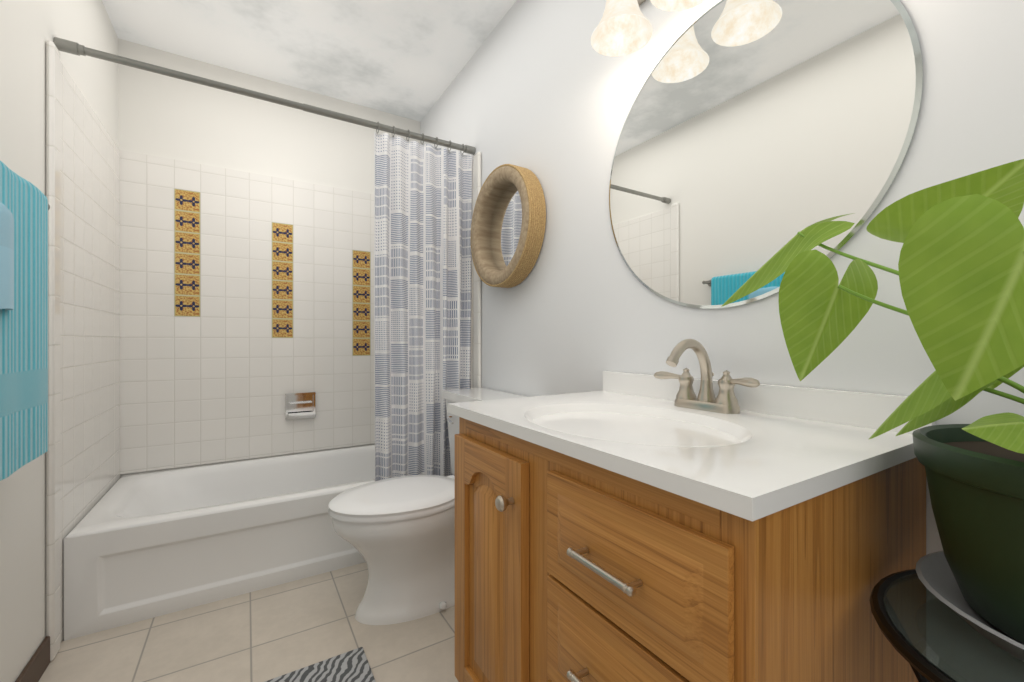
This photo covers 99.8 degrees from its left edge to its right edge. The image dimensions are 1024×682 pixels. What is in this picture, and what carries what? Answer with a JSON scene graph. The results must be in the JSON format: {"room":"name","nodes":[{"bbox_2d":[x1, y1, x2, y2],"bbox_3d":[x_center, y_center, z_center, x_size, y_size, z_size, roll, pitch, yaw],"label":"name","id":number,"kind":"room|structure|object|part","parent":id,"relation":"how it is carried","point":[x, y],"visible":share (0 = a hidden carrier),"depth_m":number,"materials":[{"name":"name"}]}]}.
{"room":"bathroom","nodes":[
{"label":"bathroom","id":0,"kind":"room"},
{"bbox_2d":[0,0,117,681],"bbox_3d":[-0.897,-0.234,0.347,0.100,2.468,4.231,0,0,-32],"label":"wall","id":1,"kind":"structure","parent":0,"point":[29,29],"depth_m":1.24,"materials":[{"name":"white paint"}]},
{"bbox_2d":[0,161,49,480],"bbox_3d":[-1.125,-0.049,0.917,0.107,0.686,0.624,0,0,-32],"label":"towel","id":2,"kind":"object","parent":1,"relation":"attached to","point":[24,206],"visible":1,"depth_m":1.00,"materials":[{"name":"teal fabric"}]},
{"bbox_2d":[15,636,50,681],"bbox_3d":[-0.627,0.958,0.016,0.012,0.085,3.184,0,0,-32],"label":"baseboard","id":3,"kind":"structure","parent":1,"relation":"attached to","point":[36,666],"depth_m":1.26,"materials":[{"name":"brown wood"}]},
{"bbox_2d":[46,40,59,660],"bbox_3d":[-1.452,0.032,1.364,0.020,1.937,0.065,0,0,-32],"label":"wall trim","id":4,"kind":"structure","parent":1,"relation":"attached to","point":[53,451],"depth_m":1.34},
{"bbox_2d":[60,61,119,642],"bbox_3d":[-1.683,0.037,1.728,0.009,1.925,0.837,0,0,-32],"label":"tile","id":5,"kind":"structure","parent":1,"relation":"attached to","point":[89,313],"depth_m":1.65,"materials":[{"name":"white tile"}]},
{"bbox_2d":[54,37,475,480],"bbox_3d":[-0.839,-0.075,1.801,1.520,1.831,0.054,0,0,-32],"label":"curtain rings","id":6,"kind":"object","parent":1,"relation":"attached to","point":[423,204],"visible":0.77,"depth_m":2.03,"materials":[{"name":"grey fabric"}]},
{"bbox_2d":[374,131,472,480],"bbox_3d":[-0.410,-0.051,2.065,0.491,1.781,0.053,0,0,-32],"label":"shower curtain","id":7,"kind":"object","parent":6,"relation":"hanging from","point":[423,193],"depth_m":2.04,"materials":[{"name":"fabric"}]},
{"bbox_2d":[38,562,457,681],"bbox_3d":[-0.151,1.030,0.806,1.892,0.060,4.271,0,0,-32],"label":"floor","id":8,"kind":"structure","parent":0,"point":[265,634],"depth_m":1.43,"materials":[{"name":"beige tile"}]},
{"bbox_2d":[63,445,374,640],"bbox_3d":[-1.056,0.825,2.154,1.500,0.350,0.765,0,0,-32],"label":"bathtub","id":9,"kind":"object","parent":8,"relation":"on","point":[140,547],"visible":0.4,"depth_m":1.71,"materials":[{"name":"white ceramic"}]},
{"bbox_2d":[265,647,375,681],"bbox_3d":[-0.593,0.994,0.983,0.620,0.010,0.595,0,0,-32],"label":"bath mat","id":10,"kind":"object","parent":8,"relation":"on","point":[352,666],"visible":1,"depth_m":1.29,"materials":[{"name":"grey fabric"}]},
{"bbox_2d":[328,388,526,624],"bbox_3d":[-0.327,0.614,1.701,0.739,0.772,0.504,0,0,-32],"label":"toilet","id":11,"kind":"object","parent":8,"relation":"on","point":[397,534],"visible":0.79,"depth_m":1.55,"materials":[{"name":"white ceramic"}]},
{"bbox_3d":[-0.142,0.464,1.815,0.304,0.472,0.504,0,0,-32],"label":"tank","id":12,"kind":"part","parent":11,"relation":"part of","materials":[{"name":"white ceramic"}]},
{"bbox_2d":[448,339,935,681],"bbox_3d":[0.263,0.497,0.904,0.582,1.005,0.777,0,0,-32],"label":"bathroom vanity","id":13,"kind":"object","parent":8,"relation":"on","point":[664,526],"visible":0.96,"depth_m":0.64,"materials":[{"name":"brown wood"}]},
{"bbox_2d":[721,159,1023,681],"bbox_3d":[0.557,0.390,0.578,0.416,1.213,0.728,0,0,-32],"label":"potted plant","id":14,"kind":"object","parent":8,"relation":"on","point":[953,611],"visible":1,"depth_m":0.48,"materials":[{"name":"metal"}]},
{"bbox_3d":[0.665,0.226,0.474,0.330,0.209,0.330,0,0,-32],"label":"pot","id":15,"kind":"part","parent":14,"relation":"part of","materials":[{"name":"green ceramic"}]},
{"bbox_2d":[118,38,419,476],"bbox_3d":[-1.224,-0.234,2.571,1.872,2.468,0.100,0,0,-32],"label":"wall","id":16,"kind":"structure","parent":0,"point":[160,115],"depth_m":2.35,"materials":[{"name":"white paint"}]},
{"bbox_2d":[120,150,374,473],"bbox_3d":[-1.261,-0.140,2.484,1.520,1.571,0.009,0,0,-32],"label":"tile","id":17,"kind":"structure","parent":16,"relation":"attached to","point":[221,376],"depth_m":2.33,"materials":[{"name":"white tile"}]},
{"bbox_2d":[174,188,370,355],"bbox_3d":[-1.304,-0.343,2.450,0.976,0.868,0.001,0,0,-32],"label":"tile","id":18,"kind":"structure","parent":17,"relation":"attached to","point":[186,253],"depth_m":2.43,"materials":[{"name":"yellow tile"}]},
{"bbox_2d":[285,392,315,419],"bbox_3d":[-1.218,0.375,2.486,0.157,0.152,0.032,0,0,-32],"label":"soap dish","id":19,"kind":"object","parent":17,"relation":"attached to","point":[302,405],"visible":1,"depth_m":2.49,"materials":[{"name":"silver metal"}]},
{"bbox_2d":[102,0,515,121],"bbox_3d":[-0.151,-1.498,0.806,1.892,0.060,4.271,0,0,-32],"label":"ceiling","id":20,"kind":"structure","parent":0,"point":[409,59],"depth_m":2.09,"materials":[{"name":"paint"}]},
{"bbox_2d":[420,0,1023,554],"bbox_3d":[0.558,-0.234,1.078,0.100,2.468,4.551,0,0,-32],"label":"wall","id":21,"kind":"structure","parent":0,"point":[544,92],"depth_m":1.34,"materials":[{"name":"white paint"}]},
{"bbox_2d":[471,259,472,387],"bbox_3d":[-0.399,-0.140,2.529,0.009,1.571,0.815,0,0,-32],"label":"tile","id":22,"kind":"structure","parent":21,"relation":"attached to","point":[472,331],"depth_m":2.20,"materials":[{"name":"white tile"}]},
{"bbox_2d":[473,152,480,387],"bbox_3d":[-0.173,-0.145,2.151,0.020,1.583,0.065,0,0,-32],"label":"wall trim","id":23,"kind":"structure","parent":21,"relation":"attached to","point":[476,292],"depth_m":2.14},
{"bbox_2d":[471,164,545,287],"bbox_3d":[-0.033,-0.487,1.858,0.085,0.510,0.510,0,0,-32],"label":"mirror","id":24,"kind":"object","parent":21,"relation":"attached to","point":[508,224],"visible":0.98,"depth_m":1.85,"materials":[{"name":"brown wood"}]},
{"bbox_2d":[591,0,704,56],"bbox_3d":[0.419,-0.950,1.005,0.209,0.260,0.563,0,0,-32],"label":"sconce","id":25,"kind":"object","parent":21,"relation":"attached to","point":[623,28],"visible":1,"depth_m":1.19,"materials":[{"name":"white glass"}]},
{"bbox_2d":[609,0,922,308],"bbox_3d":[0.506,-0.455,1.057,0.006,0.750,0.750,0,0,-32],"label":"oval mirror","id":26,"kind":"object","parent":21,"relation":"attached to","point":[755,136],"visible":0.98,"depth_m":0.97,"materials":[{"name":"clear glass"}]}
]}

